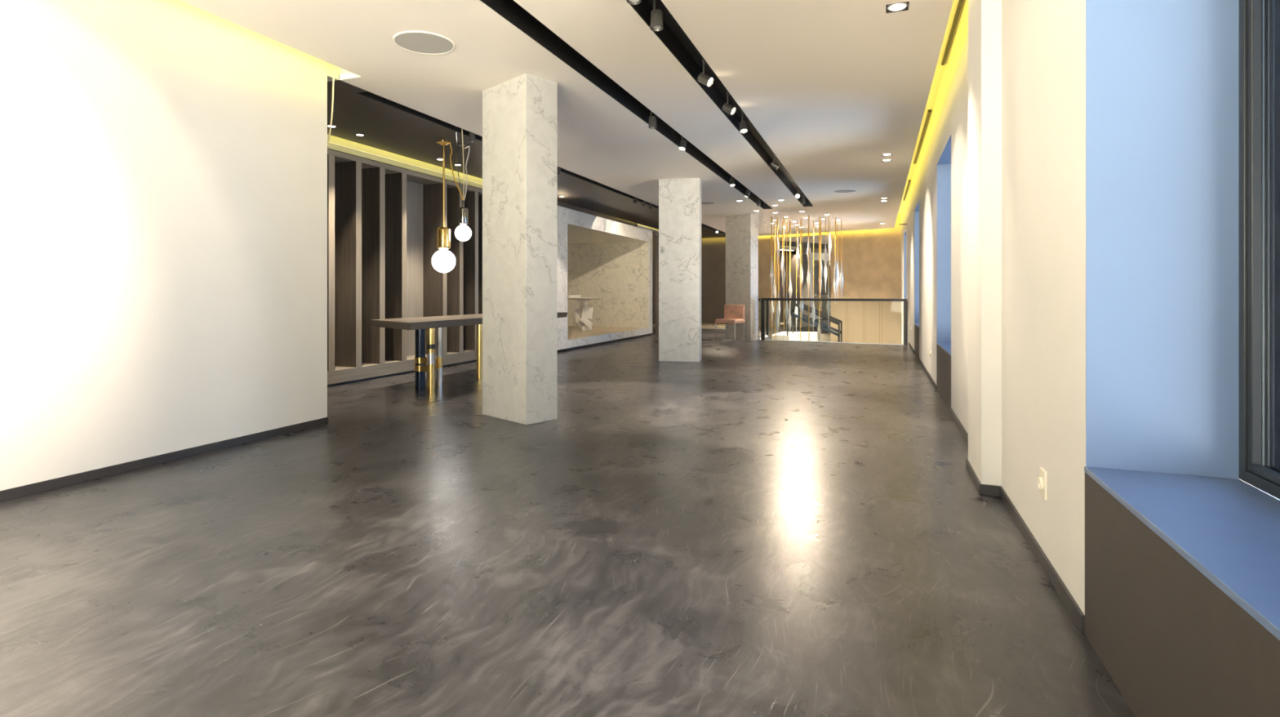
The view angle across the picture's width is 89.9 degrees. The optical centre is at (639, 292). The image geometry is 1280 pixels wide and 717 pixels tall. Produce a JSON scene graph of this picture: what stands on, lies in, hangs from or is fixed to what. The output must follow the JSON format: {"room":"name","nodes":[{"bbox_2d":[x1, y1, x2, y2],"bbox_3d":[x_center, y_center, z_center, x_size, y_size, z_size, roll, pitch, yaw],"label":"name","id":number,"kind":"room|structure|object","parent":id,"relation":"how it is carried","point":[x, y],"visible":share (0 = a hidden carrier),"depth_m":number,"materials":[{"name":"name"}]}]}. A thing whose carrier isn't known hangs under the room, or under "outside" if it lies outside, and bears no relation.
{"room":"lobby","nodes":[
{"label":"lobby","id":0,"kind":"room"},
{"bbox_2d":[0,0,327,490],"bbox_3d":[-4.016,-0.570,1.883,0.160,3.340,7.540,0,0,20],"label":"wall","id":1,"kind":"structure","parent":0,"point":[163,163],"depth_m":4.08,"materials":[{"name":"white paint"}]},
{"bbox_2d":[0,417,328,501],"bbox_3d":[-3.936,1.072,1.853,0.012,0.056,7.540,0,0,20],"label":"baseboard","id":2,"kind":"structure","parent":1,"relation":"attached to","point":[25,490],"depth_m":4.04,"materials":[{"name":"grey"}]},
{"bbox_2d":[327,62,351,81],"bbox_3d":[-3.644,-0.570,5.536,2.520,3.340,0.950,0,0,20],"label":"wall","id":3,"kind":"structure","parent":0,"point":[331,67],"depth_m":5.48,"materials":[{"name":"white paint"}]},
{"bbox_2d":[327,66,336,146],"bbox_3d":[-2.621,-1.600,5.447,0.113,0.703,0.019,0,0,20],"label":"loose cable","id":4,"kind":"object","parent":3,"relation":"hanging from","point":[335,68],"visible":0.88,"depth_m":5.44,"materials":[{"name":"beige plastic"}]},
{"bbox_2d":[327,133,482,189],"bbox_3d":[-3.489,-1.965,8.171,0.180,0.550,5.700,0,0,20],"label":"cove","id":5,"kind":"object","parent":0,"point":[335,140],"depth_m":8.55,"materials":[{"name":"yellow paint"}]},
{"bbox_2d":[178,0,953,238],"bbox_3d":[0.461,-1.855,9.164,6.397,0.051,24.307,0,0,20],"label":"ceiling","id":6,"kind":"structure","parent":0,"point":[832,87],"depth_m":5.72,"materials":[{"name":"white paint"}]},
{"bbox_2d":[392,31,454,54],"bbox_3d":[-1.579,-1.825,4.691,0.430,0.009,0.430,0,0,20],"label":"ceiling speaker","id":7,"kind":"object","parent":6,"relation":"attached to","point":[418,42],"visible":1,"depth_m":4.68,"materials":[{"name":"white paint"}]},
{"bbox_2d":[431,140,455,272],"bbox_3d":[-2.384,-1.036,7.783,0.280,1.585,0.280,0,0,20],"label":"pendant lamp","id":8,"kind":"object","parent":6,"relation":"hanging from","point":[443,260],"visible":1,"depth_m":7.72,"materials":[{"name":"glass"}]},
{"bbox_2d":[449,126,471,240],"bbox_3d":[-2.179,-1.262,7.617,0.251,1.245,0.835,0,0,-7],"label":"pendant lamp","id":9,"kind":"object","parent":6,"relation":"hanging from","point":[462,233],"visible":1,"depth_m":7.88,"materials":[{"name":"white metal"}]},
{"bbox_2d":[357,91,724,232],"bbox_3d":[-0.003,-1.915,12.692,0.131,0.169,14.580,0,0,20],"label":"channel","id":10,"kind":"object","parent":6,"relation":"attached to","point":[367,94],"visible":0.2,"depth_m":7.06,"materials":[{"name":"black"}]},
{"bbox_2d":[468,132,475,142],"bbox_3d":[-1.947,-1.859,7.438,0.074,0.221,0.074,0,0,-25],"label":"track spotlight","id":11,"kind":"object","parent":10,"relation":"attached to","point":[472,136],"visible":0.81,"depth_m":7.41,"materials":[{"name":"grey"}]},
{"bbox_2d":[557,166,560,174],"bbox_3d":[-1.208,-1.855,9.441,0.074,0.229,0.128,0,0,-18],"label":"track spotlight","id":12,"kind":"object","parent":10,"relation":"attached to","point":[558,168],"visible":0.47,"depth_m":9.41,"materials":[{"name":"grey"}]},
{"bbox_2d":[480,0,773,208],"bbox_3d":[-0.232,-1.915,5.807,0.198,0.169,17.510,0,0,20],"label":"channel","id":13,"kind":"object","parent":6,"relation":"attached to","point":[512,11],"visible":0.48,"depth_m":5.53,"materials":[{"name":"black"}]},
{"bbox_2d":[648,111,657,128],"bbox_3d":[0.134,-1.859,6.795,0.089,0.222,0.089,0,0,-25],"label":"track spotlight","id":14,"kind":"object","parent":13,"relation":"attached to","point":[652,119],"visible":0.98,"depth_m":6.76,"materials":[{"name":"grey"}]},
{"bbox_2d":[678,136,687,151],"bbox_3d":[0.524,-1.853,7.854,0.089,0.233,0.125,0,0,32],"label":"track spotlight","id":15,"kind":"object","parent":13,"relation":"attached to","point":[682,145],"visible":0.97,"depth_m":7.83,"materials":[{"name":"grey"}]},
{"bbox_2d":[728,176,735,186],"bbox_3d":[1.516,-1.854,10.516,0.089,0.232,0.122,0,0,-2],"label":"track spotlight","id":16,"kind":"object","parent":13,"relation":"attached to","point":[731,180],"visible":0.97,"depth_m":10.49,"materials":[{"name":"grey"}]},
{"bbox_2d":[743,187,750,198],"bbox_3d":[1.966,-1.853,11.743,0.126,0.234,0.094,0,0,-5],"label":"track spotlight","id":17,"kind":"object","parent":13,"relation":"attached to","point":[747,193],"visible":0.94,"depth_m":11.71,"materials":[{"name":"grey"}]},
{"bbox_2d":[756,199,760,205],"bbox_3d":[2.385,-1.859,12.869,0.089,0.223,0.099,0,0,20],"label":"track spotlight","id":18,"kind":"object","parent":13,"relation":"attached to","point":[758,202],"visible":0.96,"depth_m":12.84,"materials":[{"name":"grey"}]},
{"bbox_2d":[701,201,715,204],"bbox_3d":[1.346,-1.825,13.045,0.380,0.009,0.380,0,0,20],"label":"ceiling speaker","id":19,"kind":"object","parent":6,"relation":"attached to","point":[702,202],"visible":0.67,"depth_m":13.01,"materials":[{"name":"white paint"}]},
{"bbox_2d":[631,0,813,206],"bbox_3d":[0.556,-1.915,5.451,0.203,0.169,17.390,0,0,20],"label":"channel","id":20,"kind":"object","parent":6,"relation":"attached to","point":[673,36],"visible":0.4,"depth_m":5.65,"materials":[{"name":"black"}]},
{"bbox_2d":[626,0,641,4],"bbox_3d":[-0.035,-1.857,3.849,0.089,0.226,0.102,0,0,20],"label":"track spotlight","id":21,"kind":"object","parent":20,"relation":"attached to","point":[629,2],"visible":1,"depth_m":3.87,"materials":[{"name":"grey"}]},
{"bbox_2d":[649,0,663,31],"bbox_3d":[0.110,-1.859,4.241,0.089,0.222,0.099,0,0,20],"label":"track spotlight","id":22,"kind":"object","parent":20,"relation":"attached to","point":[656,15],"visible":1,"depth_m":4.21,"materials":[{"name":"grey"}]},
{"bbox_2d":[697,59,714,87],"bbox_3d":[0.557,-1.855,5.433,0.140,0.230,0.103,0,0,20],"label":"track spotlight","id":23,"kind":"object","parent":20,"relation":"attached to","point":[704,78],"visible":0.99,"depth_m":5.41,"materials":[{"name":"grey"}]},
{"bbox_2d":[722,91,736,115],"bbox_3d":[0.876,-1.855,6.294,0.139,0.230,0.101,0,0,20],"label":"track spotlight","id":24,"kind":"object","parent":20,"relation":"attached to","point":[729,108],"visible":0.98,"depth_m":6.27,"materials":[{"name":"grey"}]},
{"bbox_2d":[738,111,747,133],"bbox_3d":[1.128,-1.854,6.981,0.089,0.232,0.118,0,0,-2],"label":"track spotlight","id":25,"kind":"object","parent":20,"relation":"attached to","point":[743,124],"visible":0.98,"depth_m":6.96,"materials":[{"name":"grey"}]},
{"bbox_2d":[769,153,779,169],"bbox_3d":[1.915,-1.855,9.097,0.140,0.231,0.097,0,0,10],"label":"track spotlight","id":26,"kind":"object","parent":20,"relation":"attached to","point":[773,164],"visible":0.98,"depth_m":9.07,"materials":[{"name":"grey"}]},
{"bbox_2d":[795,186,799,198],"bbox_3d":[2.923,-1.857,11.890,0.089,0.226,0.137,0,0,12],"label":"track spotlight","id":27,"kind":"object","parent":20,"relation":"attached to","point":[797,194],"visible":0.99,"depth_m":11.85,"materials":[{"name":"grey"}]},
{"bbox_2d":[800,192,805,204],"bbox_3d":[3.210,-1.859,12.608,0.090,0.222,0.090,0,0,-25],"label":"track spotlight","id":28,"kind":"object","parent":20,"relation":"attached to","point":[802,199],"visible":0.98,"depth_m":12.57,"materials":[{"name":"grey"}]},
{"bbox_2d":[769,215,773,296],"bbox_3d":[3.128,-0.870,15.200,0.104,1.920,0.090,0,0,-35],"label":"pendant","id":29,"kind":"object","parent":6,"relation":"hanging from","point":[771,272],"visible":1,"depth_m":15.19,"materials":[{"name":"white paint"}]},
{"bbox_2d":[769,219,773,329],"bbox_3d":[3.313,-0.445,16.100,0.090,2.770,0.104,0,0,42],"label":"pendant","id":30,"kind":"object","parent":6,"relation":"hanging from","point":[771,308],"visible":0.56,"depth_m":16.08,"materials":[{"name":"glass"}]},
{"bbox_2d":[772,222,776,311],"bbox_3d":[3.480,-0.670,16.589,0.090,2.320,0.104,0,0,18],"label":"pendant","id":31,"kind":"object","parent":6,"relation":"hanging from","point":[773,291],"visible":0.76,"depth_m":16.58,"materials":[{"name":"white paint"}]},
{"bbox_2d":[773,218,775,339],"bbox_3d":[3.345,0.295,15.877,0.104,4.250,0.090,0,0,10],"label":"pendant","id":32,"kind":"object","parent":6,"relation":"hanging from","point":[774,219],"visible":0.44,"depth_m":15.87,"materials":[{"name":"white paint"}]},
{"bbox_2d":[774,216,778,339],"bbox_3d":[3.272,-0.305,15.318,0.104,3.050,0.090,0,0,-33],"label":"pendant","id":33,"kind":"object","parent":6,"relation":"hanging from","point":[776,320],"visible":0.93,"depth_m":15.31,"materials":[{"name":"white paint"}]},
{"bbox_2d":[775,217,779,271],"bbox_3d":[3.349,-1.170,15.600,0.104,1.320,0.090,0,0,-6],"label":"pendant","id":34,"kind":"object","parent":6,"relation":"hanging from","point":[778,248],"visible":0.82,"depth_m":15.59,"materials":[{"name":"white paint"}]},
{"bbox_2d":[777,222,780,318],"bbox_3d":[3.614,-0.440,16.705,0.104,2.780,0.090,0,0,33],"label":"pendant","id":35,"kind":"object","parent":6,"relation":"hanging from","point":[778,303],"visible":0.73,"depth_m":16.70,"materials":[{"name":"white paint"}]},
{"bbox_2d":[780,220,783,286],"bbox_3d":[3.602,-0.990,16.200,0.090,1.680,0.104,0,0,-2],"label":"pendant","id":36,"kind":"object","parent":6,"relation":"hanging from","point":[782,258],"visible":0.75,"depth_m":16.19,"materials":[{"name":"glass"}]},
{"bbox_2d":[781,216,786,288],"bbox_3d":[3.451,-0.870,15.399,0.104,1.920,0.090,0,0,8],"label":"pendant","id":37,"kind":"object","parent":6,"relation":"hanging from","point":[783,274],"visible":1,"depth_m":15.39,"materials":[{"name":"white paint"}]},
{"bbox_2d":[782,218,784,340],"bbox_3d":[3.551,0.045,15.801,0.090,3.750,0.104,0,0,0],"label":"pendant","id":38,"kind":"object","parent":6,"relation":"hanging from","point":[784,219],"visible":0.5,"depth_m":15.79,"materials":[{"name":"glass"}]},
{"bbox_2d":[784,217,788,331],"bbox_3d":[3.572,-0.435,15.600,0.104,2.790,0.090,0,0,12],"label":"pendant","id":39,"kind":"object","parent":6,"relation":"hanging from","point":[786,309],"visible":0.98,"depth_m":15.59,"materials":[{"name":"white paint"}]},
{"bbox_2d":[787,220,791,340],"bbox_3d":[3.808,-0.285,16.292,0.090,3.090,0.104,0,0,-30],"label":"pendant","id":40,"kind":"object","parent":6,"relation":"hanging from","point":[789,321],"visible":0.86,"depth_m":16.29,"materials":[{"name":"white paint"}]},
{"bbox_2d":[788,219,792,306],"bbox_3d":[3.756,-0.685,16.000,0.104,2.290,0.090,0,0,-43],"label":"pendant","id":41,"kind":"object","parent":6,"relation":"hanging from","point":[790,290],"visible":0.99,"depth_m":15.99,"materials":[{"name":"glass"}]},
{"bbox_2d":[794,222,798,333],"bbox_3d":[4.100,-0.390,16.800,0.090,2.880,0.104,0,0,-37],"label":"pendant","id":42,"kind":"object","parent":6,"relation":"hanging from","point":[796,312],"visible":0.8,"depth_m":16.79,"materials":[{"name":"white paint"}]},
{"bbox_2d":[795,218,799,277],"bbox_3d":[3.893,-1.100,15.800,0.104,1.460,0.090,0,0,10],"label":"pendant","id":43,"kind":"object","parent":6,"relation":"hanging from","point":[797,255],"visible":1,"depth_m":15.79,"materials":[{"name":"white paint"}]},
{"bbox_2d":[800,218,800,340],"bbox_3d":[3.993,0.195,15.957,0.104,4.050,0.090,0,0,-44],"label":"pendant","id":44,"kind":"object","parent":6,"relation":"hanging from","point":[800,219],"visible":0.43,"depth_m":15.95,"materials":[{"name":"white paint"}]},
{"bbox_2d":[799,216,804,319],"bbox_3d":[3.885,-0.495,15.399,0.104,2.670,0.090,0,0,-29],"label":"pendant","id":45,"kind":"object","parent":6,"relation":"hanging from","point":[801,305],"visible":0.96,"depth_m":15.38,"materials":[{"name":"glass"}]},
{"bbox_2d":[800,221,803,289],"bbox_3d":[4.134,-0.870,16.400,0.090,1.920,0.104,0,0,23],"label":"pendant","id":46,"kind":"object","parent":6,"relation":"hanging from","point":[802,271],"visible":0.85,"depth_m":16.39,"materials":[{"name":"glass"}]},
{"bbox_2d":[806,217,810,262],"bbox_3d":[4.083,-1.150,15.500,0.104,1.360,0.090,0,0,14],"label":"pendant","id":47,"kind":"object","parent":6,"relation":"hanging from","point":[809,217],"visible":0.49,"depth_m":15.48,"materials":[{"name":"glass"}]},
{"bbox_2d":[806,271,810,285],"bbox_3d":[4.445,-0.835,16.899,0.090,1.990,0.104,0,0,36],"label":"pendant","id":48,"kind":"object","parent":6,"relation":"hanging from","point":[807,271],"visible":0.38,"depth_m":16.88,"materials":[{"name":"glass"}]},
{"bbox_2d":[808,213,809,341],"bbox_3d":[3.944,0.145,14.962,0.090,3.950,0.104,0,0,16],"label":"pendant","id":49,"kind":"object","parent":6,"relation":"hanging from","point":[808,214],"visible":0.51,"depth_m":14.96,"materials":[{"name":"white paint"}]},
{"bbox_2d":[811,219,815,334],"bbox_3d":[4.360,-0.390,16.100,0.104,2.880,0.090,0,0,-4],"label":"pendant","id":50,"kind":"object","parent":6,"relation":"hanging from","point":[813,313],"visible":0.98,"depth_m":16.09,"materials":[{"name":"white paint"}]},
{"bbox_2d":[817,217,821,341],"bbox_3d":[4.335,-0.160,15.499,0.104,3.340,0.090,0,0,-11],"label":"pendant","id":51,"kind":"object","parent":6,"relation":"hanging from","point":[818,330],"visible":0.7,"depth_m":15.49,"materials":[{"name":"white paint"}]},
{"bbox_2d":[818,215,821,341],"bbox_3d":[4.272,0.095,15.214,0.104,3.850,0.090,0,0,10],"label":"pendant","id":52,"kind":"object","parent":6,"relation":"hanging from","point":[819,215],"visible":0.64,"depth_m":15.21,"materials":[{"name":"white paint"}]},
{"bbox_2d":[820,218,822,287],"bbox_3d":[4.493,-0.925,15.899,0.104,1.810,0.090,0,0,8],"label":"pendant","id":53,"kind":"object","parent":6,"relation":"hanging from","point":[821,267],"visible":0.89,"depth_m":15.89,"materials":[{"name":"white paint"}]},
{"bbox_2d":[823,217,827,279],"bbox_3d":[4.490,-1.080,15.500,0.090,1.500,0.104,0,0,37],"label":"pendant","id":54,"kind":"object","parent":6,"relation":"hanging from","point":[825,256],"visible":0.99,"depth_m":15.49,"materials":[{"name":"white paint"}]},
{"bbox_2d":[823,266,827,293],"bbox_3d":[4.895,-0.915,16.900,0.090,1.830,0.104,0,0,-32],"label":"pendant","id":55,"kind":"object","parent":6,"relation":"hanging from","point":[826,266],"visible":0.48,"depth_m":16.88,"materials":[{"name":"glass"}]},
{"bbox_2d":[826,214,831,319],"bbox_3d":[4.443,-0.495,15.097,0.104,2.670,0.090,0,0,0],"label":"pendant","id":56,"kind":"object","parent":6,"relation":"hanging from","point":[828,306],"visible":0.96,"depth_m":15.10,"materials":[{"name":"glass"}]},
{"bbox_2d":[828,220,831,266],"bbox_3d":[4.801,-1.245,16.200,0.104,1.170,0.090,0,0,-1],"label":"pendant","id":57,"kind":"object","parent":6,"relation":"hanging from","point":[829,238],"visible":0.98,"depth_m":16.18,"materials":[{"name":"glass"}]},
{"bbox_2d":[833,216,837,293],"bbox_3d":[4.673,-0.890,15.299,0.104,1.880,0.090,0,0,-18],"label":"pendant","id":58,"kind":"object","parent":6,"relation":"hanging from","point":[835,272],"visible":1,"depth_m":15.29,"materials":[{"name":"white paint"}]},
{"bbox_2d":[833,219,837,303],"bbox_3d":[4.908,-0.755,16.100,0.090,2.150,0.104,0,0,2],"label":"pendant","id":59,"kind":"object","parent":6,"relation":"hanging from","point":[834,220],"visible":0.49,"depth_m":16.08,"materials":[{"name":"glass"}]},
{"bbox_2d":[836,222,839,293],"bbox_3d":[5.184,-0.855,16.799,0.104,1.950,0.090,0,0,37],"label":"pendant","id":60,"kind":"object","parent":6,"relation":"hanging from","point":[838,277],"visible":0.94,"depth_m":16.79,"materials":[{"name":"glass"}]},
{"bbox_2d":[839,217,843,294],"bbox_3d":[4.939,-0.805,15.700,0.090,2.050,0.104,0,0,11],"label":"pendant","id":61,"kind":"object","parent":6,"relation":"hanging from","point":[841,280],"visible":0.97,"depth_m":15.69,"materials":[{"name":"white paint"}]},
{"bbox_2d":[833,188,857,192],"bbox_3d":[3.684,-1.825,11.496,0.400,0.009,0.400,0,0,20],"label":"ceiling speaker","id":62,"kind":"object","parent":6,"relation":"attached to","point":[846,190],"visible":1,"depth_m":11.45,"materials":[{"name":"white paint"}]},
{"bbox_2d":[881,153,892,155],"bbox_3d":[3.274,-1.877,8.491,0.134,0.095,0.134,0,0,20],"label":"recessed light","id":63,"kind":"object","parent":6,"relation":"in","point":[883,154],"visible":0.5,"depth_m":8.50,"materials":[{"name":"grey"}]},
{"bbox_2d":[885,1,909,13],"bbox_3d":[1.652,-1.877,4.112,0.134,0.095,0.134,0,0,20],"label":"recessed light","id":64,"kind":"object","parent":6,"relation":"in","point":[900,6],"visible":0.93,"depth_m":4.12,"materials":[{"name":"grey"}]},
{"bbox_2d":[0,326,1135,716],"bbox_3d":[-0.598,1.225,9.684,10.150,0.250,24.546,0,0,20],"label":"floor","id":65,"kind":"structure","parent":0,"point":[754,527],"depth_m":2.62,"materials":[{"name":"concrete"}]},
{"bbox_2d":[327,148,482,386],"bbox_3d":[-3.560,-0.287,8.237,0.400,2.775,5.585,0,0,20],"label":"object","id":66,"kind":"object","parent":65,"relation":"on","point":[384,220],"visible":0.34,"depth_m":8.64,"materials":[{"name":"brown wood"}]},
{"bbox_2d":[370,311,567,392],"bbox_3d":[-2.171,0.705,8.589,0.960,0.790,3.800,0,0,20],"label":"dining table","id":67,"kind":"object","parent":65,"relation":"on","point":[420,324],"visible":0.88,"depth_m":7.25,"materials":[{"name":"stone"}]},
{"bbox_2d":[482,73,557,424],"bbox_3d":[-1.074,-0.365,5.690,0.670,2.930,0.330,0,0,44],"label":"marble column","id":68,"kind":"structure","parent":65,"relation":"on","point":[520,113],"depth_m":5.50,"materials":[{"name":"stone"}]},
{"bbox_2d":[658,177,701,361],"bbox_3d":[0.657,-0.365,10.430,0.660,2.930,0.330,0,0,11],"label":"marble column","id":69,"kind":"structure","parent":65,"relation":"on","point":[679,199],"depth_m":10.27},
{"bbox_2d":[715,304,745,342],"bbox_3d":[2.047,0.685,14.534,0.500,0.830,0.560,0,0,32],"label":"chair","id":70,"kind":"object","parent":65,"relation":"on","point":[733,313],"visible":1,"depth_m":14.62,"materials":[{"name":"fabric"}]},
{"bbox_2d":[725,213,758,340],"bbox_3d":[2.410,-0.365,15.187,0.720,2.930,0.310,0,0,44],"label":"marble column","id":71,"kind":"structure","parent":65,"relation":"on","point":[741,230],"depth_m":15.01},
{"bbox_2d":[758,297,768,339],"bbox_3d":[3.015,0.618,15.621,0.060,0.965,1.230,0,0,20],"label":"guard rail","id":72,"kind":"object","parent":65,"relation":"on","point":[760,299],"visible":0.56,"depth_m":16.14,"materials":[{"name":"black"}]},
{"bbox_2d":[779,331,817,341],"bbox_3d":[4.436,1.250,17.872,1.000,0.300,0.600,0,0,20],"label":"ledge","id":73,"kind":"object","parent":65,"relation":"attached to","point":[804,335],"visible":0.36,"depth_m":17.53,"materials":[{"name":"white paint"}]},
{"bbox_2d":[771,300,842,342],"bbox_3d":[5.035,1.073,16.584,3.080,1.815,1.140,0,0,20],"label":"staircase","id":74,"kind":"structure","parent":65,"relation":"on","point":[780,335],"depth_m":16.57,"materials":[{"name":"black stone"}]},
{"bbox_2d":[760,297,907,345],"bbox_3d":[4.234,0.613,14.220,3.165,0.975,0.071,0,0,28],"label":"guard rail","id":75,"kind":"object","parent":65,"relation":"on","point":[905,300],"visible":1,"depth_m":14.13,"materials":[{"name":"black"}]},
{"bbox_2d":[557,200,636,226],"bbox_3d":[-1.278,-1.930,13.964,0.100,0.620,6.700,0,0,20],"label":"wall","id":76,"kind":"structure","parent":0,"point":[559,203],"depth_m":14.46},
{"bbox_2d":[328,142,482,184],"bbox_3d":[-3.402,-1.760,8.139,0.004,0.011,5.700,0,0,20],"label":"trim","id":77,"kind":"structure","parent":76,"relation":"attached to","point":[329,142],"depth_m":8.54,"materials":[{"name":"white paint"}]},
{"bbox_2d":[567,223,645,244],"bbox_3d":[-2.124,-1.452,14.891,3.270,0.275,4.650,0,0,20],"label":"ceiling","id":78,"kind":"structure","parent":0,"point":[575,234],"depth_m":15.16,"materials":[{"name":"stone"}]},
{"bbox_2d":[567,325,646,339],"bbox_3d":[-2.124,0.975,14.891,3.270,0.150,4.650,0,0,20],"label":"floor","id":79,"kind":"structure","parent":0,"point":[573,332],"depth_m":15.05,"materials":[{"name":"stone"}]},
{"bbox_2d":[567,297,604,330],"bbox_3d":[-1.360,0.511,15.327,1.000,0.792,1.000,0,0,20],"label":"pedestal table","id":80,"kind":"object","parent":79,"relation":"on","point":[584,323],"visible":0.95,"depth_m":15.19,"materials":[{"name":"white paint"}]},
{"bbox_2d":[568,294,581,297],"bbox_3d":[-1.555,0.084,15.346,0.260,0.060,0.180,0,0,0],"label":"box","id":81,"kind":"object","parent":80,"relation":"on","point":[570,295],"visible":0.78,"depth_m":15.26,"materials":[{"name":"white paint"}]},
{"bbox_2d":[557,205,658,350],"bbox_3d":[-0.367,-0.260,15.013,0.120,2.720,9.300,0,0,20],"label":"wall","id":82,"kind":"structure","parent":0,"point":[565,215],"depth_m":13.14,"materials":[{"name":"stone"}]},
{"bbox_2d":[557,333,650,351],"bbox_3d":[-0.942,1.075,13.706,0.210,0.050,6.450,0,0,20],"label":"trim","id":83,"kind":"structure","parent":82,"relation":"attached to","point":[636,336],"depth_m":13.67,"materials":[{"name":"black"}]},
{"bbox_2d":[567,236,725,327],"bbox_3d":[-0.712,-0.570,17.245,4.682,3.340,10.546,0,0,20],"label":"wall","id":84,"kind":"structure","parent":0,"point":[617,273],"depth_m":17.00,"materials":[{"name":"stone"}]},
{"bbox_2d":[652,323,724,328],"bbox_3d":[1.799,1.065,20.687,2.800,0.070,2.046,0,0,20],"label":"trim","id":85,"kind":"structure","parent":84,"relation":"attached to","point":[705,326],"depth_m":19.74,"materials":[{"name":"beige"}]},
{"bbox_2d":[635,222,658,231],"bbox_3d":[0.736,-1.970,19.428,0.120,0.540,5.146,0,0,20],"label":"cove","id":86,"kind":"object","parent":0,"point":[637,225],"depth_m":17.79,"materials":[{"name":"white paint"}]},
{"bbox_2d":[758,213,901,327],"bbox_3d":[5.555,1.030,19.669,5.550,6.540,0.200,0,0,36],"label":"wall","id":87,"kind":"structure","parent":0,"point":[871,262],"depth_m":18.86,"materials":[{"name":"paint"}]},
{"bbox_2d":[780,235,831,342],"bbox_3d":[5.111,0.475,19.858,1.630,4.450,0.020,0,0,36],"label":"wall mirror","id":88,"kind":"object","parent":87,"relation":"attached to","point":[825,335],"visible":0.43,"depth_m":19.84,"materials":[{"name":"mirror"}]},
{"bbox_2d":[830,301,901,344],"bbox_3d":[6.583,1.470,18.772,2.030,2.460,0.022,0,0,36],"label":"panelling","id":89,"kind":"object","parent":87,"relation":"attached to","point":[863,322],"visible":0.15,"depth_m":18.70,"materials":[{"name":"brown"}]},
{"bbox_2d":[897,0,964,213],"bbox_3d":[-0.449,-2.315,9.871,10.300,0.150,25.000,0,0,20],"label":"ceiling slab","id":90,"kind":"structure","parent":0,"point":[940,68],"depth_m":6.88,"materials":[{"name":"yellow paint"}]},
{"bbox_2d":[903,179,910,200],"bbox_3d":[5.857,-2.225,14.082,0.036,0.030,2.920,0,0,20],"label":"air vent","id":91,"kind":"object","parent":90,"relation":"attached to","point":[908,182],"visible":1,"depth_m":13.78,"materials":[{"name":"grey"}]},
{"bbox_2d":[913,109,931,164],"bbox_3d":[4.138,-2.225,9.441,0.036,0.030,3.420,0,0,20],"label":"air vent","id":92,"kind":"object","parent":90,"relation":"attached to","point":[929,112],"visible":1,"depth_m":8.96,"materials":[{"name":"grey"}]},
{"bbox_2d":[941,0,963,65],"bbox_3d":[2.314,-2.225,4.518,0.036,0.030,3.720,0,0,20],"label":"rail","id":93,"kind":"object","parent":90,"relation":"attached to","point":[960,2],"visible":1,"depth_m":5.43,"materials":[{"name":"grey"}]},
{"bbox_2d":[901,0,1279,614],"bbox_3d":[3.693,1.030,7.590,0.587,6.540,23.600,0,0,20],"label":"wall","id":94,"kind":"structure","parent":0,"point":[1011,97],"depth_m":3.04,"materials":[{"name":"white paint"}]},
{"bbox_2d":[903,230,906,298],"bbox_3d":[6.630,-0.190,15.459,0.431,2.580,1.400,0,0,20],"label":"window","id":95,"kind":"structure","parent":94,"relation":"in","point":[904,234],"depth_m":16.18,"materials":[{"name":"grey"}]},
{"bbox_2d":[908,342,914,353],"bbox_3d":[5.310,1.072,12.536,0.012,0.056,2.000,0,0,20],"label":"baseboard","id":96,"kind":"structure","parent":94,"relation":"attached to","point":[909,344],"depth_m":12.40,"materials":[{"name":"grey"}]},
{"bbox_2d":[914,201,919,359],"bbox_3d":[4.926,-0.190,10.866,0.436,2.580,1.400,0,0,20],"label":"window","id":97,"kind":"structure","parent":94,"relation":"in","point":[917,210],"depth_m":11.57,"materials":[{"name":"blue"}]},
{"bbox_2d":[918,357,936,390],"bbox_3d":[3.912,1.072,8.762,0.012,0.056,3.250,0,0,20],"label":"baseboard","id":98,"kind":"structure","parent":94,"relation":"attached to","point":[928,375],"depth_m":8.37,"materials":[{"name":"grey"}]},
{"bbox_2d":[936,134,951,410],"bbox_3d":[3.295,-0.175,6.463,0.436,2.550,1.490,0,0,20],"label":"window","id":99,"kind":"structure","parent":94,"relation":"in","point":[944,165],"depth_m":7.20,"materials":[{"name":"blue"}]},
{"bbox_2d":[949,407,968,443],"bbox_3d":[2.488,1.072,4.918,0.012,0.056,1.968,0,0,20],"label":"baseboard","id":100,"kind":"structure","parent":94,"relation":"attached to","point":[953,415],"depth_m":5.16,"materials":[{"name":"grey"}]},
{"bbox_2d":[965,458,981,492],"bbox_3d":[1.957,1.072,3.766,0.012,0.056,0.562,0,0,20],"label":"baseboard","id":101,"kind":"structure","parent":94,"relation":"attached to","point":[974,477],"depth_m":3.74,"materials":[{"name":"grey"}]},
{"bbox_2d":[978,484,999,496],"bbox_3d":[1.897,1.072,3.482,0.097,0.056,0.012,0,0,20],"label":"baseboard","id":102,"kind":"structure","parent":94,"relation":"attached to","point":[984,489],"depth_m":3.48,"materials":[{"name":"grey"}]},
{"bbox_2d":[999,485,1084,632],"bbox_3d":[1.692,1.072,2.770,0.012,0.056,1.490,0,0,20],"label":"baseboard","id":103,"kind":"structure","parent":94,"relation":"attached to","point":[1066,597],"depth_m":2.49,"materials":[{"name":"grey"}]},
{"bbox_2d":[1037,466,1047,499],"bbox_3d":[1.614,0.765,2.575,0.022,0.110,0.085,0,0,20],"label":"power outlet","id":104,"kind":"object","parent":94,"relation":"attached to","point":[1042,478],"visible":1,"depth_m":2.56,"materials":[{"name":"beige plastic"}]},
{"bbox_2d":[1037,476,1043,488],"bbox_3d":[1.609,0.765,2.576,0.012,0.048,0.048,0,0,20],"label":"socket","id":105,"kind":"object","parent":104,"relation":"attached to","point":[1040,479],"depth_m":2.56,"materials":[{"name":"beige"}]},
{"bbox_2d":[1084,0,1279,716],"bbox_3d":[1.412,-0.175,1.284,0.504,2.550,1.490,0,0,20],"label":"window","id":106,"kind":"structure","parent":94,"relation":"in","point":[1182,553],"depth_m":1.94,"materials":[{"name":"grey"}]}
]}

